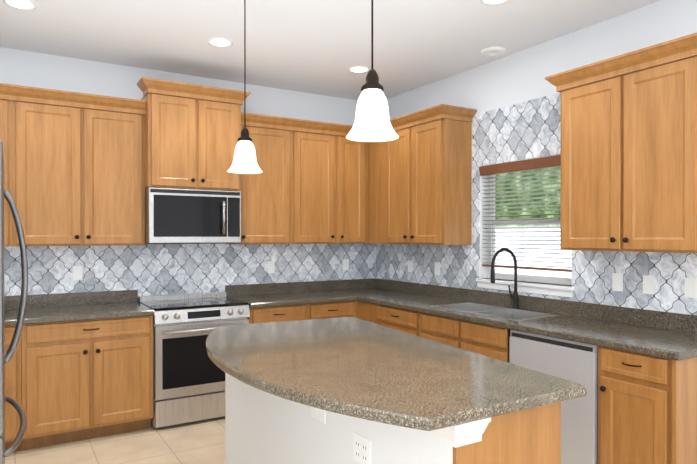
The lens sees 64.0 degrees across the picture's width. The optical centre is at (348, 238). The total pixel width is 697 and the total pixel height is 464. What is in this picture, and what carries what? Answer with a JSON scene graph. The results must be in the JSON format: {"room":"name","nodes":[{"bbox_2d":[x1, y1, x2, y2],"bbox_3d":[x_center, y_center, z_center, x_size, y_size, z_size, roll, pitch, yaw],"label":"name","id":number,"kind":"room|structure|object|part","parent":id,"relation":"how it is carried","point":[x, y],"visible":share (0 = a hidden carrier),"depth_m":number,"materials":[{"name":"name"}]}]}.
{"room":"kitchen","nodes":[
{"label":"kitchen","id":0,"kind":"room"},
{"bbox_2d":[5,416,225,463],"bbox_3d":[0.354,1.519,1.828,4.550,0.100,7.500,0,0,-31],"label":"floor","id":1,"kind":"structure","parent":0,"point":[199,442],"depth_m":3.87,"materials":[{"name":"tile"}]},
{"bbox_2d":[0,140,27,463],"bbox_3d":[-1.622,0.572,1.971,0.851,1.792,0.910,0,0,-31],"label":"refrigerator","id":2,"kind":"object","parent":1,"relation":"on","point":[4,359],"visible":1,"depth_m":2.12,"materials":[{"name":"silver metal"}]},
{"bbox_2d":[5,325,24,451],"bbox_3d":[-2.763,1.021,3.771,0.946,0.878,0.626,0,0,-31],"label":"base cabinet","id":3,"kind":"object","parent":1,"relation":"on","point":[15,369],"depth_m":3.73,"materials":[{"name":"brown wood"}]},
{"bbox_2d":[25,315,152,449],"bbox_3d":[-1.993,1.019,4.240,0.858,0.878,0.626,0,0,-31],"label":"base cabinet","id":4,"kind":"object","parent":1,"relation":"on","point":[69,381],"depth_m":3.97,"materials":[{"name":"brown wood"}]},
{"bbox_2d":[5,290,153,325],"bbox_3d":[-2.391,0.509,3.984,1.804,0.140,0.647,0,0,-31],"label":"countertop","id":5,"kind":"structure","parent":4,"relation":"on","point":[57,307],"depth_m":4.27,"materials":[{"name":"stone"}]},
{"bbox_2d":[138,292,249,427],"bbox_3d":[-1.280,0.974,4.630,0.758,0.965,0.686,0,0,-31],"label":"range","id":6,"kind":"object","parent":1,"relation":"on","point":[188,380],"visible":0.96,"depth_m":4.34,"materials":[{"name":"silver metal"}]},
{"bbox_2d":[247,301,356,323],"bbox_3d":[-0.530,1.015,5.133,1.037,0.878,0.626,0,0,-31],"label":"base cabinet","id":7,"kind":"object","parent":1,"relation":"on","point":[348,308],"depth_m":4.85,"materials":[{"name":"brown wood"}]},
{"bbox_2d":[225,280,356,307],"bbox_3d":[-0.533,0.504,5.117,1.020,0.140,0.647,0,0,-31],"label":"countertop","id":8,"kind":"structure","parent":7,"relation":"on","point":[309,292],"depth_m":5.23,"materials":[{"name":"stone"}]},
{"bbox_2d":[358,301,369,321],"bbox_3d":[0.426,1.015,5.201,0.606,0.878,0.288,0,0,-31],"label":"base cabinet","id":9,"kind":"object","parent":1,"relation":"on","point":[363,307],"depth_m":5.08,"materials":[{"name":"brown wood"}]},
{"bbox_2d":[333,278,696,360],"bbox_3d":[0.929,0.508,4.328,0.655,0.140,3.517,0,0,-31],"label":"countertop","id":10,"kind":"structure","parent":9,"relation":"on","point":[669,335],"depth_m":3.62,"materials":[{"name":"stone"}]},
{"bbox_2d":[432,303,559,320],"bbox_3d":[1.055,0.644,4.131,0.425,0.219,0.876,0,0,-31],"label":"sink","id":11,"kind":"object","parent":10,"relation":"in","point":[499,312],"visible":0.25,"depth_m":4.18,"materials":[{"name":"silver metal"}]},
{"bbox_2d":[490,248,518,308],"bbox_3d":[1.167,0.305,4.213,0.288,0.464,0.091,0,0,-31],"label":"faucet","id":12,"kind":"object","parent":10,"relation":"on","point":[514,296],"visible":0.98,"depth_m":4.24,"materials":[{"name":"black metal"}]},
{"bbox_2d":[224,373,560,463],"bbox_3d":[0.065,1.025,2.758,0.806,0.878,1.989,0,0,-31],"label":"kitchen island","id":13,"kind":"object","parent":1,"relation":"on","point":[257,432],"depth_m":2.10,"materials":[{"name":"white paint"}]},
{"bbox_2d":[206,317,586,452],"bbox_3d":[-0.008,0.565,2.731,1.224,0.040,2.055,0,0,-31],"label":"island countertop","id":14,"kind":"structure","parent":13,"relation":"on","point":[360,384],"depth_m":2.27,"materials":[{"name":"grey stone"}]},
{"bbox_2d":[370,303,481,354],"bbox_3d":[0.661,1.017,4.796,0.626,0.878,0.648,0,0,-31],"label":"base cabinet","id":15,"kind":"object","parent":1,"relation":"on","point":[466,335],"depth_m":4.24,"materials":[{"name":"brown wood"}]},
{"bbox_2d":[509,330,597,463],"bbox_3d":[1.446,1.024,3.481,0.602,0.874,0.614,0,0,-31],"label":"dishwasher","id":16,"kind":"object","parent":1,"relation":"on","point":[573,361],"visible":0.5,"depth_m":3.19,"materials":[{"name":"silver metal"}]},
{"bbox_2d":[598,346,696,463],"bbox_3d":[1.719,1.024,3.028,0.661,0.878,0.431,0,0,-31],"label":"base cabinet","id":17,"kind":"object","parent":1,"relation":"on","point":[647,409],"visible":1,"depth_m":2.82,"materials":[{"name":"brown wood"}]},
{"bbox_2d":[0,47,357,292],"bbox_3d":[-1.559,0.005,4.959,4.550,2.900,0.150,0,0,-31],"label":"wall","id":18,"kind":"structure","parent":0,"point":[35,69],"depth_m":4.68,"materials":[{"name":"paint"}]},
{"bbox_2d":[0,83,146,245],"bbox_3d":[-2.459,-0.510,4.090,1.804,1.138,0.387,0,0,-31],"label":"upper cabinet","id":19,"kind":"object","parent":18,"relation":"attached to","point":[74,168],"visible":1,"depth_m":4.17,"materials":[{"name":"brown wood"}]},
{"bbox_2d":[4,243,375,295],"bbox_3d":[-1.518,0.075,4.892,4.250,0.980,0.008,0,0,-31],"label":"wall tile","id":20,"kind":"structure","parent":18,"relation":"attached to","point":[154,269],"depth_m":4.90,"materials":[{"name":"grey tile"}]},
{"bbox_2d":[73,266,82,280],"bbox_3d":[-2.176,0.282,4.483,0.072,0.115,0.006,0,0,-31],"label":"electrical outlet plate","id":21,"kind":"object","parent":20,"relation":"attached to","point":[77,273],"depth_m":4.48,"materials":[{"name":"white plastic"}]},
{"bbox_2d":[268,261,274,272],"bbox_3d":[-0.742,0.278,5.357,0.072,0.115,0.006,0,0,-31],"label":"electrical outlet plate","id":22,"kind":"object","parent":20,"relation":"attached to","point":[271,264],"depth_m":5.36,"materials":[{"name":"white plastic"}]},
{"bbox_2d":[343,259,348,269],"bbox_3d":[-0.029,0.276,5.792,0.072,0.115,0.006,0,0,-31],"label":"electrical outlet plate","id":23,"kind":"object","parent":20,"relation":"attached to","point":[345,261],"depth_m":5.79,"materials":[{"name":"white plastic"}]},
{"bbox_2d":[137,77,250,190],"bbox_3d":[-1.331,-0.817,4.706,0.880,0.830,0.507,0,0,-31],"label":"upper cabinet","id":24,"kind":"object","parent":18,"relation":"attached to","point":[192,133],"visible":1,"depth_m":4.51,"materials":[{"name":"brown wood"}]},
{"bbox_2d":[145,187,240,243],"bbox_3d":[-1.333,-0.177,4.712,0.754,0.442,0.485,0,0,-31],"label":"microwave","id":25,"kind":"object","parent":24,"relation":"attached to","point":[183,216],"visible":0.96,"depth_m":4.53,"materials":[{"name":"silver metal"}]},
{"bbox_2d":[225,124,292,243],"bbox_3d":[-0.827,-0.471,5.120,0.528,1.050,0.327,0,0,-31],"label":"upper cabinet","id":26,"kind":"object","parent":18,"relation":"attached to","point":[266,196],"depth_m":5.01,"materials":[{"name":"brown wood"}]},
{"bbox_2d":[293,128,336,243],"bbox_3d":[-0.401,-0.472,5.380,0.469,1.050,0.327,0,0,-31],"label":"upper cabinet","id":27,"kind":"object","parent":18,"relation":"attached to","point":[315,182],"depth_m":5.25,"materials":[{"name":"brown wood"}]},
{"bbox_2d":[337,132,368,243],"bbox_3d":[-0.052,-0.473,5.593,0.349,1.050,0.327,0,0,-31],"label":"upper cabinet","id":28,"kind":"object","parent":18,"relation":"attached to","point":[352,156],"depth_m":5.47,"materials":[{"name":"brown wood"}]},
{"bbox_2d":[0,0,660,99],"bbox_3d":[0.354,-1.481,1.815,4.550,0.100,7.500,0,0,-31],"label":"ceiling","id":29,"kind":"structure","parent":0,"point":[320,47],"depth_m":3.95,"materials":[{"name":"paint"}]},
{"bbox_2d":[2,0,36,9],"bbox_3d":[-2.011,-1.435,3.418,0.184,0.006,0.184,0,0,-31],"label":"recessed light","id":30,"kind":"object","parent":29,"relation":"in","point":[24,4],"visible":1,"depth_m":3.43,"materials":[{"name":"white plastic"}]},
{"bbox_2d":[207,38,232,46],"bbox_3d":[-0.943,-1.438,4.105,0.184,0.006,0.184,0,0,-31],"label":"recessed light","id":31,"kind":"object","parent":29,"relation":"in","point":[220,42],"visible":1,"depth_m":4.11,"materials":[{"name":"white plastic"}]},
{"bbox_2d":[227,0,261,173],"bbox_3d":[-0.575,-0.902,3.101,0.192,1.067,0.192,0,0,-31],"label":"pendant light","id":32,"kind":"object","parent":29,"relation":"hanging from","point":[244,161],"visible":1,"depth_m":3.07,"materials":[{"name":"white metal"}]},
{"bbox_3d":[-0.575,-0.455,3.103,0.192,0.172,0.192,0,0,-31],"label":"lamp shade","id":33,"kind":"part","parent":32,"relation":"part of","materials":[{"name":"white glass"}]},
{"bbox_2d":[349,66,369,72],"bbox_3d":[0.092,-1.440,4.771,0.184,0.006,0.184,0,0,-31],"label":"recessed light","id":34,"kind":"object","parent":29,"relation":"in","point":[358,69],"visible":0.98,"depth_m":4.77,"materials":[{"name":"white plastic"}]},
{"bbox_2d":[346,0,398,141],"bbox_3d":[0.086,-0.898,2.017,0.192,1.067,0.192,0,0,-31],"label":"pendant light","id":35,"kind":"object","parent":29,"relation":"hanging from","point":[372,123],"visible":1,"depth_m":1.98,"materials":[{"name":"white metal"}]},
{"bbox_3d":[0.086,-0.450,2.019,0.192,0.172,0.192,0,0,-31],"label":"lamp shade","id":36,"kind":"part","parent":35,"relation":"part of","materials":[{"name":"white glass"}]},
{"bbox_2d":[480,46,505,55],"bbox_3d":[1.111,-1.431,4.291,0.190,0.022,0.190,0,0,-31],"label":"ceiling detector","id":37,"kind":"object","parent":29,"relation":"attached to","point":[493,51],"visible":1,"depth_m":4.25,"materials":[{"name":"white plastic"}]},
{"bbox_2d":[480,0,508,4],"bbox_3d":[0.881,-1.434,3.343,0.184,0.006,0.184,0,0,-31],"label":"recessed light","id":38,"kind":"object","parent":29,"relation":"in","point":[492,2],"visible":1,"depth_m":3.39,"materials":[{"name":"white plastic"}]},
{"bbox_2d":[387,0,696,313],"bbox_3d":[2.232,0.014,2.967,0.150,2.900,7.200,0,0,-31],"label":"wall","id":39,"kind":"structure","parent":0,"point":[514,78],"depth_m":4.10,"materials":[{"name":"paint"}]},
{"bbox_2d":[369,142,380,243],"bbox_3d":[0.408,-0.517,5.511,0.307,1.138,0.288,0,0,-31],"label":"upper cabinet","id":40,"kind":"object","parent":39,"relation":"attached to","point":[374,147],"depth_m":5.46,"materials":[{"name":"brown wood"}]},
{"bbox_2d":[381,104,472,244],"bbox_3d":[0.693,-0.514,5.024,0.327,1.138,0.839,0,0,-31],"label":"upper cabinet","id":41,"kind":"object","parent":39,"relation":"attached to","point":[426,172],"depth_m":4.74,"materials":[{"name":"brown wood"}]},
{"bbox_2d":[476,154,573,297],"bbox_3d":[1.380,-0.095,4.321,0.165,1.015,0.940,0,0,-31],"label":"window","id":42,"kind":"structure","parent":39,"relation":"in","point":[536,288],"depth_m":4.42,"materials":[{"name":"white paint"}]},
{"bbox_2d":[480,155,571,271],"bbox_3d":[1.356,-0.179,4.306,0.072,0.834,0.884,0,0,-31],"label":"window blind","id":43,"kind":"object","parent":42,"relation":"attached to","point":[528,164],"visible":0.81,"depth_m":4.31,"materials":[{"name":"grey"}]},
{"bbox_2d":[376,93,696,314],"bbox_3d":[1.209,-0.303,4.492,0.008,1.480,3.512,0,0,-31],"label":"wall tile","id":44,"kind":"structure","parent":39,"relation":"attached to","point":[529,129],"depth_m":4.19,"materials":[{"name":"grey tile"}]},
{"bbox_2d":[408,260,412,271],"bbox_3d":[0.604,0.278,5.472,0.006,0.115,0.072,0,0,-31],"label":"electrical outlet plate","id":45,"kind":"object","parent":44,"relation":"attached to","point":[410,263],"depth_m":5.46,"materials":[{"name":"white plastic"}]},
{"bbox_2d":[435,262,439,274],"bbox_3d":[0.815,0.279,5.125,0.006,0.115,0.072,0,0,-31],"label":"electrical outlet plate","id":46,"kind":"object","parent":44,"relation":"attached to","point":[437,264],"depth_m":5.12,"materials":[{"name":"white plastic"}]},
{"bbox_2d":[612,273,622,291],"bbox_3d":[1.740,0.286,3.610,0.006,0.115,0.072,0,0,-31],"label":"electrical outlet plate","id":47,"kind":"object","parent":44,"relation":"attached to","point":[617,279],"depth_m":3.61,"materials":[{"name":"white plastic"}]},
{"bbox_2d":[643,275,653,293],"bbox_3d":[1.846,0.287,3.435,0.006,0.115,0.072,0,0,-31],"label":"electrical outlet plate","id":48,"kind":"object","parent":44,"relation":"attached to","point":[648,280],"depth_m":3.43,"materials":[{"name":"white plastic"}]},
{"bbox_2d":[684,278,696,297],"bbox_3d":[1.976,0.288,3.221,0.006,0.115,0.072,0,0,-31],"label":"electrical outlet plate","id":49,"kind":"object","parent":44,"relation":"attached to","point":[690,287],"depth_m":3.22,"materials":[{"name":"white plastic"}]},
{"bbox_2d":[545,33,696,252],"bbox_3d":[1.701,-0.484,3.314,0.387,1.123,0.990,0,0,-31],"label":"upper cabinet","id":50,"kind":"object","parent":39,"relation":"attached to","point":[629,152],"visible":1,"depth_m":3.19,"materials":[{"name":"brown wood"}]},
{"label":"outside","id":51,"kind":"structure","parent":0,"visible":0},
{"bbox_2d":[495,167,571,277],"bbox_3d":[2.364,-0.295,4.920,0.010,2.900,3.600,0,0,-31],"label":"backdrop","id":52,"kind":"structure","parent":51,"point":[542,264],"depth_m":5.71,"materials":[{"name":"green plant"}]}
]}

